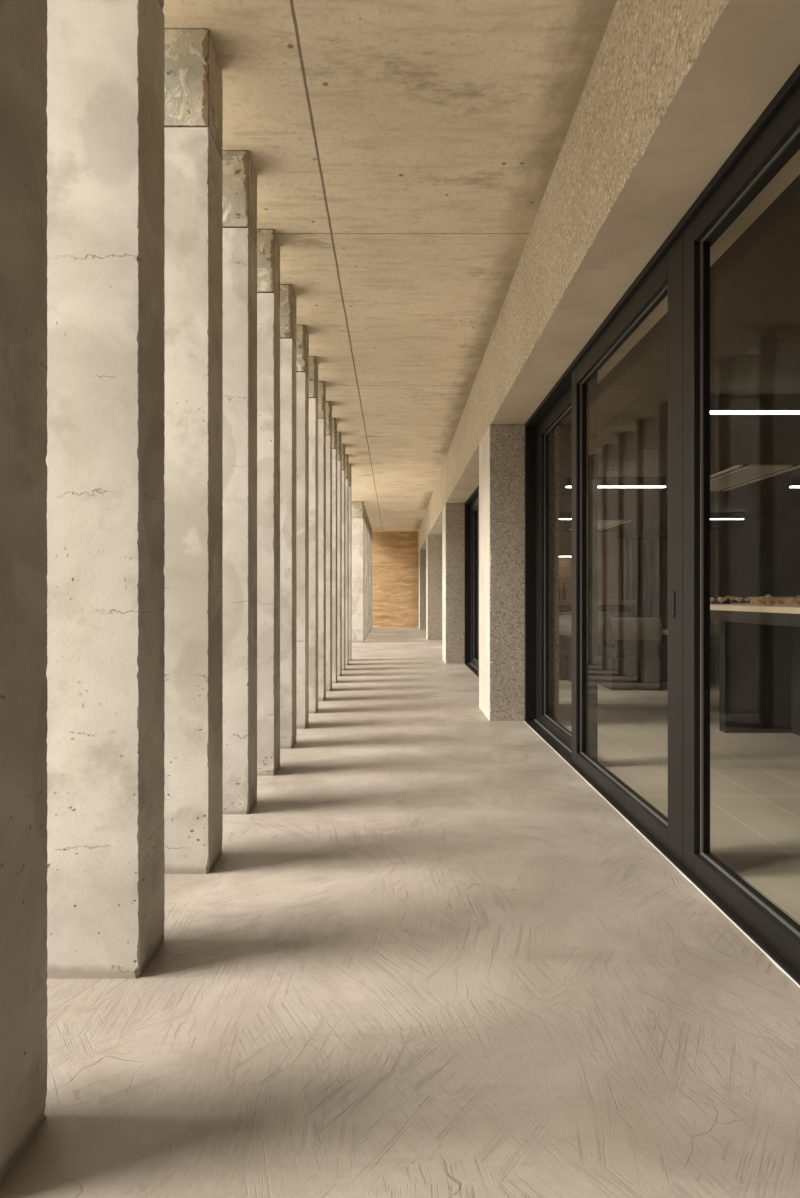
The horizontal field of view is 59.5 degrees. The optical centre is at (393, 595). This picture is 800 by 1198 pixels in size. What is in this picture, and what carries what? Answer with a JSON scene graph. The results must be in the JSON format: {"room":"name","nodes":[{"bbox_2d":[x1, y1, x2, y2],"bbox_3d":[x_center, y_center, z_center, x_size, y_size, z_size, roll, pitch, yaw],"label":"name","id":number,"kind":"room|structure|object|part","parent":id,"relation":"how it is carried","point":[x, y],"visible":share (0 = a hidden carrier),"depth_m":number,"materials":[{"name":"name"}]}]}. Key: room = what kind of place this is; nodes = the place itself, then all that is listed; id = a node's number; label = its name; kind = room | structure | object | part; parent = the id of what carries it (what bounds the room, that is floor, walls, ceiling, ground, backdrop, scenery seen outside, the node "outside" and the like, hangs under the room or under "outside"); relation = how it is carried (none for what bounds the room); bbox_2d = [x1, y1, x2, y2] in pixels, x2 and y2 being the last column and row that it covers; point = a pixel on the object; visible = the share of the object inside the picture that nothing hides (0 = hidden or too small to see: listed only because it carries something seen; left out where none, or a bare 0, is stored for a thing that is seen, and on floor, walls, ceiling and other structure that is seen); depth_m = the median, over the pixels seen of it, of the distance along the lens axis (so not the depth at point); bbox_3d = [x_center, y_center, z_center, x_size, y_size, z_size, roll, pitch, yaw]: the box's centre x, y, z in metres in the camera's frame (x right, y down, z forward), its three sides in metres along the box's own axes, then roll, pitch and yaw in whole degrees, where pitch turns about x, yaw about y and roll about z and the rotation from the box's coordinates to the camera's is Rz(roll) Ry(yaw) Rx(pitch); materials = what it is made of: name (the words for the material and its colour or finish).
{"room":"covered outdoor walkway","nodes":[
{"label":"covered outdoor walkway","id":0,"kind":"room"},
{"bbox_2d":[163,0,616,531],"bbox_3d":[0.160,-2.220,8.300,2.320,0.350,28.600,0,0,0],"label":"ceiling","id":1,"kind":"structure","parent":0,"point":[404,154],"depth_m":3.35,"materials":[{"name":"concrete"}]},
{"bbox_2d":[372,532,418,627],"bbox_3d":[-0.943,-0.422,22.400,4.515,3.245,0.400,0,0,0],"label":"wall","id":2,"kind":"structure","parent":0,"point":[395,555],"depth_m":22.20,"materials":[{"name":"brown wood"}]},
{"bbox_2d":[0,628,799,1197],"bbox_3d":[2.725,1.125,8.125,8.050,0.250,28.250,0,0,0],"label":"floor","id":3,"kind":"structure","parent":0,"point":[428,958],"depth_m":1.77,"materials":[{"name":"beige concrete"}]},
{"bbox_2d":[0,0,47,1185],"bbox_3d":[-0.817,-0.512,1.245,0.300,3.065,0.208,0,0,0],"label":"concrete column","id":4,"kind":"structure","parent":3,"relation":"on","point":[23,23],"depth_m":1.25,"materials":[{"name":"grey concrete"}]},
{"bbox_2d":[46,0,164,978],"bbox_3d":[-0.817,-0.512,1.934,0.300,3.065,0.208,0,0,0],"label":"concrete column","id":5,"kind":"structure","parent":3,"relation":"on","point":[105,675],"depth_m":1.83,"materials":[{"name":"beige concrete"}]},
{"bbox_2d":[164,29,222,873],"bbox_3d":[-0.817,-0.512,2.622,0.300,3.065,0.208,0,0,0],"label":"concrete column","id":6,"kind":"structure","parent":3,"relation":"on","point":[193,123],"depth_m":2.52,"materials":[{"name":"beige concrete"}]},
{"bbox_2d":[222,151,256,813],"bbox_3d":[-0.817,-0.512,3.311,0.300,3.065,0.208,0,0,0],"label":"concrete column","id":7,"kind":"structure","parent":3,"relation":"on","point":[239,205],"depth_m":3.21,"materials":[{"name":"beige concrete"}]},
{"bbox_2d":[257,229,279,775],"bbox_3d":[-0.817,-0.512,3.999,0.300,3.065,0.208,0,0,0],"label":"concrete column","id":8,"kind":"structure","parent":3,"relation":"on","point":[268,248],"depth_m":3.90,"materials":[{"name":"beige concrete"}]},
{"bbox_2d":[280,284,296,748],"bbox_3d":[-0.817,-0.512,4.688,0.300,3.065,0.208,0,0,0],"label":"concrete column","id":9,"kind":"structure","parent":3,"relation":"on","point":[288,303],"depth_m":4.58,"materials":[{"name":"beige concrete"}]},
{"bbox_2d":[296,325,308,728],"bbox_3d":[-0.817,-0.512,5.377,0.300,3.065,0.208,0,0,0],"label":"concrete column","id":10,"kind":"structure","parent":3,"relation":"on","point":[302,340],"depth_m":5.27,"materials":[{"name":"beige concrete"}]},
{"bbox_2d":[309,356,317,712],"bbox_3d":[-0.817,-0.512,6.065,0.300,3.065,0.208,0,0,0],"label":"concrete column","id":11,"kind":"structure","parent":3,"relation":"on","point":[313,364],"depth_m":5.96,"materials":[{"name":"beige concrete"}]},
{"bbox_2d":[318,381,325,700],"bbox_3d":[-0.817,-0.512,6.754,0.300,3.065,0.208,0,0,0],"label":"concrete column","id":12,"kind":"structure","parent":3,"relation":"on","point":[321,386],"depth_m":6.65,"materials":[{"name":"beige concrete"}]},
{"bbox_2d":[326,401,331,690],"bbox_3d":[-0.817,-0.512,7.442,0.300,3.065,0.208,0,0,0],"label":"concrete column","id":13,"kind":"structure","parent":3,"relation":"on","point":[328,403],"depth_m":7.34,"materials":[{"name":"beige concrete"}]},
{"bbox_2d":[332,418,336,682],"bbox_3d":[-0.817,-0.512,8.131,0.300,3.065,0.208,0,0,0],"label":"concrete column","id":14,"kind":"structure","parent":3,"relation":"on","point":[334,421],"depth_m":8.03,"materials":[{"name":"beige concrete"}]},
{"bbox_2d":[337,432,341,675],"bbox_3d":[-0.817,-0.512,8.820,0.300,3.065,0.208,0,0,0],"label":"concrete column","id":15,"kind":"structure","parent":3,"relation":"on","point":[339,437],"depth_m":8.71,"materials":[{"name":"beige concrete"}]},
{"bbox_2d":[342,444,344,669],"bbox_3d":[-0.817,-0.512,9.508,0.300,3.065,0.208,0,0,0],"label":"concrete column","id":16,"kind":"structure","parent":3,"relation":"on","point":[343,445],"depth_m":9.40,"materials":[{"name":"beige concrete"}]},
{"bbox_2d":[345,454,348,664],"bbox_3d":[-0.817,-0.512,10.197,0.300,3.065,0.208,0,0,0],"label":"concrete column","id":17,"kind":"structure","parent":3,"relation":"on","point":[346,455],"depth_m":10.09,"materials":[{"name":"beige concrete"}]},
{"bbox_2d":[349,463,351,660],"bbox_3d":[-0.817,-0.512,10.885,0.300,3.065,0.208,0,0,0],"label":"concrete column","id":18,"kind":"structure","parent":3,"relation":"on","point":[350,471],"depth_m":10.78,"materials":[{"name":"beige concrete"}]},
{"bbox_2d":[351,502,363,641],"bbox_3d":[-0.817,-0.512,15.254,0.300,3.065,0.208,0,0,0],"label":"concrete column","id":19,"kind":"structure","parent":3,"relation":"on","point":[357,573],"depth_m":15.15,"materials":[{"name":"beige concrete"}]},
{"bbox_2d":[364,506,364,639],"bbox_3d":[-0.817,-0.512,15.943,0.300,3.065,0.208,0,0,0],"label":"concrete column","id":20,"kind":"structure","parent":3,"relation":"on","point":[364,506],"depth_m":15.84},
{"bbox_2d":[365,510,365,637],"bbox_3d":[-0.817,-0.512,16.631,0.300,3.065,0.208,0,0,0],"label":"concrete column","id":21,"kind":"structure","parent":3,"relation":"on","point":[365,510],"depth_m":16.52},
{"bbox_2d":[366,513,366,636],"bbox_3d":[-0.817,-0.512,17.320,0.300,3.065,0.208,0,0,0],"label":"concrete column","id":22,"kind":"structure","parent":3,"relation":"on","point":[366,513],"depth_m":17.22,"materials":[{"name":"beige concrete"}]},
{"bbox_2d":[367,516,367,634],"bbox_3d":[-0.817,-0.512,18.008,0.300,3.065,0.208,0,0,0],"label":"concrete column","id":23,"kind":"structure","parent":3,"relation":"on","point":[367,516],"depth_m":17.90,"materials":[{"name":"beige concrete"}]},
{"bbox_2d":[368,519,368,633],"bbox_3d":[-0.817,-0.512,18.697,0.300,3.065,0.208,0,0,0],"label":"concrete column","id":24,"kind":"structure","parent":3,"relation":"on","point":[368,519],"depth_m":18.59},
{"bbox_2d":[369,522,369,631],"bbox_3d":[-0.817,-0.512,19.386,0.300,3.065,0.208,0,0,0],"label":"concrete column","id":25,"kind":"structure","parent":3,"relation":"on","point":[369,522],"depth_m":19.28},
{"bbox_2d":[370,525,370,630],"bbox_3d":[-0.817,-0.512,20.074,0.300,3.065,0.208,0,0,0],"label":"concrete column","id":26,"kind":"structure","parent":3,"relation":"on","point":[370,525],"depth_m":19.97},
{"bbox_2d":[371,527,371,629],"bbox_3d":[-0.817,-0.512,20.763,0.300,3.065,0.208,0,0,0],"label":"concrete column","id":27,"kind":"structure","parent":3,"relation":"on","point":[371,527],"depth_m":20.75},
{"bbox_2d":[419,550,425,628],"bbox_3d":[1.042,-0.179,21.250,0.555,2.378,0.700,0,0,0],"label":"concrete pillar","id":28,"kind":"structure","parent":3,"relation":"on","point":[422,553],"depth_m":20.90,"materials":[{"name":"grey concrete"}]},
{"bbox_2d":[426,536,441,639],"bbox_3d":[1.042,-0.179,16.300,0.555,2.378,0.700,0,0,0],"label":"concrete pillar","id":29,"kind":"structure","parent":3,"relation":"on","point":[433,543],"depth_m":15.95,"materials":[{"name":"beige concrete"}]},
{"bbox_2d":[442,504,477,663],"bbox_3d":[1.042,-0.179,10.730,0.555,2.378,0.720,0,0,0],"label":"concrete pillar","id":30,"kind":"structure","parent":3,"relation":"on","point":[453,515],"depth_m":10.37,"materials":[{"name":"beige concrete"}]},
{"bbox_2d":[464,485,478,676],"bbox_3d":[1.129,-0.185,8.335,0.183,2.375,4.070,0,0,0],"label":"window","id":31,"kind":"structure","parent":3,"relation":"on","point":[474,495],"depth_m":10.33,"materials":[{"name":"brown metal"}]},
{"bbox_3d":[1.129,0.996,8.335,0.183,0.013,3.994,0,0,0],"label":"sill","id":32,"kind":"part","parent":31,"relation":"part of","materials":[{"name":"brown metal"}]},
{"bbox_2d":[470,497,477,668],"bbox_3d":[1.157,-0.176,9.540,0.058,2.329,1.580,0,0,0],"label":"door","id":33,"kind":"structure","parent":31,"relation":"attached to","point":[474,506],"depth_m":10.13,"materials":[{"name":"brown metal"}]},
{"bbox_3d":[1.157,-1.288,9.490,0.058,0.106,1.280,0,0,0],"label":"rail","id":34,"kind":"part","parent":33,"relation":"part of","materials":[{"name":"brown metal"}]},
{"bbox_3d":[1.157,0.950,9.490,0.058,0.076,1.280,0,0,0],"label":"rail","id":35,"kind":"part","parent":33,"relation":"part of","materials":[{"name":"brown metal"}]},
{"bbox_2d":[478,489,478,674],"bbox_3d":[1.091,-0.176,8.180,0.058,2.329,1.360,0,0,0],"label":"door","id":36,"kind":"structure","parent":31,"relation":"attached to","point":[478,489],"depth_m":8.80,"materials":[{"name":"brown metal"}]},
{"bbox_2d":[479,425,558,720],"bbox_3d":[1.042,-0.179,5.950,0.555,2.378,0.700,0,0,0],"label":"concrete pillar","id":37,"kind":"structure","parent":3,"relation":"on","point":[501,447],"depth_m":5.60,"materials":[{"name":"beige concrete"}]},
{"bbox_2d":[559,612,571,615],"bbox_3d":[2.450,0.614,10.331,0.550,0.773,0.558,0,0,0],"label":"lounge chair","id":38,"kind":"object","parent":3,"relation":"on","point":[560,613],"visible":0.02,"depth_m":10.11,"materials":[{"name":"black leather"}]},
{"bbox_2d":[559,615,611,681],"bbox_3d":[2.291,0.614,8.325,0.558,0.773,0.550,0,0,-16],"label":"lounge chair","id":39,"kind":"object","parent":3,"relation":"on","point":[565,621],"visible":0.27,"depth_m":8.31,"materials":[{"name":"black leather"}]},
{"bbox_3d":[2.232,0.835,8.475,0.510,0.330,0.220,0,0,-16],"label":"panel","id":40,"kind":"part","parent":39,"relation":"part of","materials":[{"name":"grey fabric"}]},
{"bbox_3d":[2.145,0.370,8.285,0.250,0.280,0.540,0,0,-16],"label":"backrest","id":41,"kind":"part","parent":39,"relation":"part of","materials":[{"name":"beige fabric"}]},
{"bbox_3d":[2.318,0.835,8.167,0.510,0.330,0.220,0,0,-16],"label":"panel","id":42,"kind":"part","parent":39,"relation":"part of","materials":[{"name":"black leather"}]},
{"bbox_3d":[2.299,0.610,8.328,0.540,0.120,0.500,0,0,-16],"label":"seat","id":43,"kind":"part","parent":39,"relation":"part of","materials":[{"name":"grey fabric"}]},
{"bbox_2d":[559,600,634,611],"bbox_3d":[3.030,0.532,11.375,1.460,0.935,0.950,0,0,0],"label":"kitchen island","id":44,"kind":"object","parent":3,"relation":"on","point":[564,605],"visible":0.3,"depth_m":10.95,"materials":[{"name":"brown wood"}]},
{"bbox_2d":[559,600,634,604],"bbox_3d":[3.030,0.100,11.375,1.460,0.070,0.950,0,0,0],"label":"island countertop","id":45,"kind":"structure","parent":44,"relation":"on","point":[561,602],"depth_m":10.90,"materials":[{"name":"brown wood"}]},
{"bbox_2d":[562,583,565,599],"bbox_3d":[2.780,-0.075,11.450,0.062,0.280,0.062,0,0,0],"label":"bottle","id":46,"kind":"object","parent":45,"relation":"on","point":[563,589],"visible":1,"depth_m":11.42,"materials":[{"name":"brown glass"}]},
{"bbox_2d":[598,612,633,628],"bbox_3d":[3.180,0.614,10.331,0.550,0.773,0.558,0,0,0],"label":"lounge chair","id":47,"kind":"object","parent":3,"relation":"on","point":[602,616],"visible":0.06,"depth_m":10.08,"materials":[{"name":"grey fabric"}]},
{"bbox_2d":[598,617,662,689],"bbox_3d":[2.570,0.614,7.681,0.550,0.773,0.558,0,0,0],"label":"lounge chair","id":48,"kind":"object","parent":3,"relation":"on","point":[631,660],"visible":0.98,"depth_m":7.42,"materials":[{"name":"grey fabric"}]},
{"bbox_3d":[2.335,0.470,7.815,0.080,0.170,0.290,0,0,0],"label":"armrest","id":49,"kind":"part","parent":48,"relation":"part of","materials":[{"name":"grey fabric"}]},
{"bbox_3d":[2.410,0.835,7.665,0.220,0.330,0.510,0,0,0],"label":"panel","id":50,"kind":"part","parent":48,"relation":"part of","materials":[{"name":"grey fabric"}]},
{"bbox_3d":[2.570,0.610,7.690,0.500,0.120,0.540,0,0,0],"label":"seat","id":51,"kind":"part","parent":48,"relation":"part of","materials":[{"name":"grey fabric"}]},
{"bbox_3d":[2.570,0.370,7.530,0.540,0.280,0.250,0,0,0],"label":"backrest","id":52,"kind":"part","parent":48,"relation":"part of","materials":[{"name":"grey fabric"}]},
{"bbox_3d":[2.730,0.835,7.665,0.220,0.330,0.510,0,0,0],"label":"panel","id":53,"kind":"part","parent":48,"relation":"part of","materials":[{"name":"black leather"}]},
{"bbox_2d":[524,721,799,987],"bbox_3d":[1.036,0.998,3.245,0.009,0.007,4.690,0,0,0],"label":"sealant","id":54,"kind":"structure","parent":3,"relation":"on","point":[745,934],"depth_m":2.37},
{"bbox_2d":[525,64,799,984],"bbox_3d":[1.129,-0.185,2.565,0.183,2.375,6.070,0,0,0],"label":"window","id":55,"kind":"structure","parent":3,"relation":"on","point":[563,384],"depth_m":3.38,"materials":[{"name":"brown metal"}]},
{"bbox_2d":[536,371,597,761],"bbox_3d":[1.157,-0.176,4.817,0.058,2.329,1.485,0,0,0],"label":"door","id":56,"kind":"structure","parent":55,"relation":"attached to","point":[562,408],"depth_m":4.69,"materials":[{"name":"brown metal"}]},
{"bbox_3d":[1.157,-1.288,4.768,0.058,0.106,1.185,0,0,0],"label":"rail","id":57,"kind":"part","parent":56,"relation":"part of","materials":[{"name":"brown metal"}]},
{"bbox_3d":[1.157,0.950,4.768,0.058,0.076,1.185,0,0,0],"label":"rail","id":58,"kind":"part","parent":56,"relation":"part of","materials":[{"name":"brown metal"}]},
{"bbox_2d":[572,232,682,863],"bbox_3d":[1.089,-0.176,3.383,0.062,2.329,1.614,0,0,0],"label":"door","id":59,"kind":"structure","parent":55,"relation":"attached to","point":[666,277],"depth_m":2.90,"materials":[{"name":"brown metal"}]},
{"bbox_3d":[1.091,-1.288,3.397,0.058,0.106,1.357,0,0,0],"label":"rail","id":60,"kind":"part","parent":59,"relation":"part of","materials":[{"name":"brown metal"}]},
{"bbox_3d":[1.091,0.950,3.397,0.058,0.076,1.357,0,0,0],"label":"rail","id":61,"kind":"part","parent":59,"relation":"part of","materials":[{"name":"brown metal"}]},
{"bbox_3d":[1.062,0.032,2.655,0.005,0.104,0.025,0,0,0],"label":"flush handle","id":62,"kind":"part","parent":59,"relation":"part of","materials":[{"name":"black metal"}]},
{"bbox_3d":[1.129,0.996,2.565,0.183,0.013,5.994,0,0,0],"label":"sill","id":63,"kind":"part","parent":55,"relation":"part of","materials":[{"name":"brown metal"}]},
{"bbox_2d":[683,85,799,972],"bbox_3d":[1.091,-0.176,1.766,0.058,2.329,1.612,0,0,0],"label":"door","id":64,"kind":"structure","parent":55,"relation":"attached to","point":[781,135],"depth_m":2.48,"materials":[{"name":"brown metal"}]},
{"bbox_3d":[1.091,-1.298,1.779,0.058,0.086,1.398,0,0,0],"label":"rail","id":65,"kind":"part","parent":64,"relation":"part of","materials":[{"name":"brown metal"}]},
{"bbox_3d":[1.091,0.950,1.779,0.058,0.076,1.398,0,0,0],"label":"rail","id":66,"kind":"part","parent":64,"relation":"part of","materials":[{"name":"brown metal"}]},
{"bbox_2d":[657,630,667,681],"bbox_3d":[3.180,0.705,8.200,0.400,0.590,0.600,0,0,0],"label":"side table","id":67,"kind":"object","parent":3,"relation":"on","point":[663,646],"visible":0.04,"depth_m":8.15,"materials":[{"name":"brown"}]},
{"bbox_2d":[710,620,718,683],"bbox_3d":[3.720,0.614,8.231,0.550,0.773,0.558,0,0,0],"label":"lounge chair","id":68,"kind":"object","parent":3,"relation":"on","point":[714,625],"visible":0.07,"depth_m":7.97,"materials":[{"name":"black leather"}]},
{"bbox_3d":[3.560,0.835,8.215,0.220,0.330,0.510,0,0,0],"label":"panel","id":69,"kind":"part","parent":68,"relation":"part of","materials":[{"name":"black leather"}]},
{"bbox_3d":[3.720,0.610,8.240,0.500,0.120,0.540,0,0,0],"label":"seat","id":70,"kind":"part","parent":68,"relation":"part of","materials":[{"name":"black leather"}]},
{"bbox_3d":[3.720,0.370,8.080,0.540,0.280,0.250,0,0,0],"label":"backrest","id":71,"kind":"part","parent":68,"relation":"part of","materials":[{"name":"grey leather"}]},
{"bbox_3d":[3.880,0.835,8.215,0.220,0.330,0.510,0,0,0],"label":"panel","id":72,"kind":"part","parent":68,"relation":"part of","materials":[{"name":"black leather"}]},
{"bbox_2d":[710,610,799,735],"bbox_3d":[3.020,0.550,4.300,1.500,0.900,2.600,0,0,0],"label":"counter","id":73,"kind":"object","parent":3,"relation":"on","point":[759,652],"visible":0.88,"depth_m":5.11,"materials":[{"name":"grey wood"}]},
{"bbox_2d":[710,594,799,613],"bbox_3d":[3.020,0.044,4.300,1.500,0.112,2.600,0,0,0],"label":"model","id":74,"kind":"object","parent":73,"relation":"on","point":[768,603],"visible":0.91,"depth_m":4.71},
{"bbox_3d":[2.935,0.588,4.680,0.070,0.825,0.960,0,0,0],"label":"panel","id":75,"kind":"part","parent":73,"relation":"part of","materials":[{"name":"grey wood"}]},
{"bbox_2d":[559,532,654,616],"bbox_3d":[3.950,-0.215,15.700,5.260,2.430,0.200,0,0,0],"label":"wall","id":76,"kind":"structure","parent":0,"point":[609,547],"depth_m":15.60,"materials":[{"name":"brown wood"}]},
{"bbox_2d":[559,554,571,556],"bbox_3d":[3.475,-0.885,15.470,1.150,0.050,0.260,0,0,0],"label":"lamp","id":77,"kind":"object","parent":76,"relation":"attached to","point":[560,555],"visible":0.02,"depth_m":15.34,"materials":[{"name":"white plastic"}]},
{"bbox_2d":[418,0,799,552],"bbox_3d":[1.042,-1.709,8.100,0.555,0.672,28.200,0,0,0],"label":"beam","id":78,"kind":"structure","parent":0,"point":[672,88],"depth_m":2.53,"materials":[{"name":"concrete"}]},
{"bbox_2d":[559,174,799,531],"bbox_3d":[4.035,-1.913,7.100,5.430,0.965,17.400,0,0,0],"label":"ceiling","id":79,"kind":"structure","parent":0,"point":[755,282],"depth_m":4.87,"materials":[{"name":"brown paint"}]},
{"bbox_2d":[559,512,571,519],"bbox_3d":[2.680,-1.371,12.000,1.200,0.119,0.060,0,0,0],"label":"lamp","id":80,"kind":"object","parent":79,"relation":"attached to","point":[562,515],"visible":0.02,"depth_m":11.97,"materials":[{"name":"beige"}]},
{"bbox_2d":[569,520,630,529],"bbox_3d":[4.105,-1.419,14.075,0.710,0.022,1.850,0,0,0],"label":"ceiling vent","id":81,"kind":"object","parent":79,"relation":"in","point":[602,524],"visible":0.59,"depth_m":13.63,"materials":[{"name":"grey metal"}]},
{"bbox_3d":[4.105,-1.421,14.075,0.370,0.018,1.850,0,0,0],"label":"panel","id":82,"kind":"part","parent":81,"relation":"part of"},
{"bbox_3d":[4.315,-1.419,14.075,0.050,0.022,1.850,0,0,0],"label":"rail","id":83,"kind":"part","parent":81,"relation":"part of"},
{"bbox_3d":[4.435,-1.419,14.075,0.050,0.022,1.850,0,0,0],"label":"rail","id":84,"kind":"part","parent":81,"relation":"part of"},
{"bbox_2d":[566,477,665,487],"bbox_3d":[2.680,-1.371,8.460,1.200,0.119,0.060,0,0,0],"label":"lamp","id":85,"kind":"object","parent":79,"relation":"attached to","point":[603,482],"visible":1,"depth_m":8.43,"materials":[{"name":"beige"}]},
{"bbox_2d":[566,486,665,487],"bbox_3d":[2.680,-1.318,8.460,1.192,0.014,0.052,0,0,0],"label":"diffuser","id":86,"kind":"object","parent":85,"relation":"attached to","point":[566,486],"depth_m":8.46,"materials":[{"name":"beige plastic"}]},
{"bbox_2d":[616,531,667,538],"bbox_3d":[5.755,-1.354,15.480,1.610,0.148,0.240,0,0,0],"label":"pelmet","id":87,"kind":"structure","parent":79,"relation":"attached to","point":[620,534],"depth_m":15.36,"materials":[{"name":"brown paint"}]},
{"bbox_2d":[621,538,652,616],"bbox_3d":[5.370,-0.144,15.483,0.700,2.269,0.104,0,0,0],"label":"curtain","id":88,"kind":"object","parent":87,"relation":"hanging from","point":[636,553],"visible":0.73,"depth_m":15.48,"materials":[{"name":"grey fabric"}]},
{"bbox_3d":[5.370,-1.272,15.480,0.700,0.014,0.030,0,0,0],"label":"rail","id":89,"kind":"part","parent":88,"relation":"part of","materials":[{"name":"black metal"}]},
{"bbox_2d":[655,538,667,629],"bbox_3d":[6.160,-0.144,15.484,0.720,2.269,0.102,0,0,0],"label":"curtain","id":90,"kind":"object","parent":87,"relation":"hanging from","point":[661,544],"visible":0.2,"depth_m":15.50,"materials":[{"name":"grey fabric"}]},
{"bbox_2d":[710,512,743,519],"bbox_3d":[5.390,-1.371,12.000,1.200,0.119,0.060,0,0,0],"label":"lamp","id":91,"kind":"object","parent":79,"relation":"attached to","point":[713,515],"visible":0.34,"depth_m":11.97,"materials":[{"name":"beige plastic"}]},
{"bbox_2d":[710,519,742,519],"bbox_3d":[5.390,-1.318,12.000,1.192,0.014,0.052,0,0,0],"label":"diffuser","id":92,"kind":"object","parent":91,"relation":"attached to","point":[710,519],"depth_m":12.00,"materials":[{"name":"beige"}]},
{"bbox_2d":[710,396,799,413],"bbox_3d":[2.680,-1.371,5.030,1.200,0.119,0.060,0,0,0],"label":"lamp","id":93,"kind":"object","parent":79,"relation":"attached to","point":[718,404],"visible":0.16,"depth_m":5.00,"materials":[{"name":"white"}]},
{"bbox_2d":[710,411,799,413],"bbox_3d":[2.680,-1.318,5.030,1.192,0.014,0.052,0,0,0],"label":"diffuser","id":94,"kind":"object","parent":93,"relation":"attached to","point":[711,412],"depth_m":5.00,"materials":[{"name":"beige plastic"}]},
{"bbox_2d":[710,465,799,490],"bbox_3d":[4.105,-1.419,8.510,0.710,0.022,1.780,0,0,0],"label":"ceiling vent","id":95,"kind":"object","parent":79,"relation":"in","point":[737,476],"visible":0.74,"depth_m":8.18,"materials":[{"name":"grey metal"}]},
{"bbox_3d":[3.775,-1.419,8.510,0.050,0.022,1.780,0,0,0],"label":"rail","id":96,"kind":"part","parent":95,"relation":"part of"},
{"bbox_3d":[3.895,-1.419,8.510,0.050,0.022,1.780,0,0,0],"label":"rail","id":97,"kind":"part","parent":95,"relation":"part of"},
{"bbox_2d":[789,477,799,487],"bbox_3d":[5.390,-1.371,8.460,1.200,0.119,0.060,0,0,0],"label":"lamp","id":98,"kind":"object","parent":79,"relation":"attached to","point":[794,482],"visible":1,"depth_m":8.43,"materials":[{"name":"beige"}]},
{"bbox_2d":[710,508,799,603],"bbox_3d":[6.665,-0.215,7.100,0.170,2.430,17.400,0,0,0],"label":"wall","id":99,"kind":"structure","parent":0,"point":[757,556],"depth_m":12.57,"materials":[{"name":"grey paint"}]},
{"bbox_2d":[710,529,716,603],"bbox_3d":[6.559,-0.180,14.780,0.038,2.360,1.040,0,0,0],"label":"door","id":100,"kind":"structure","parent":99,"relation":"in","point":[713,533],"depth_m":14.33,"materials":[{"name":"brown wood"}]}
]}

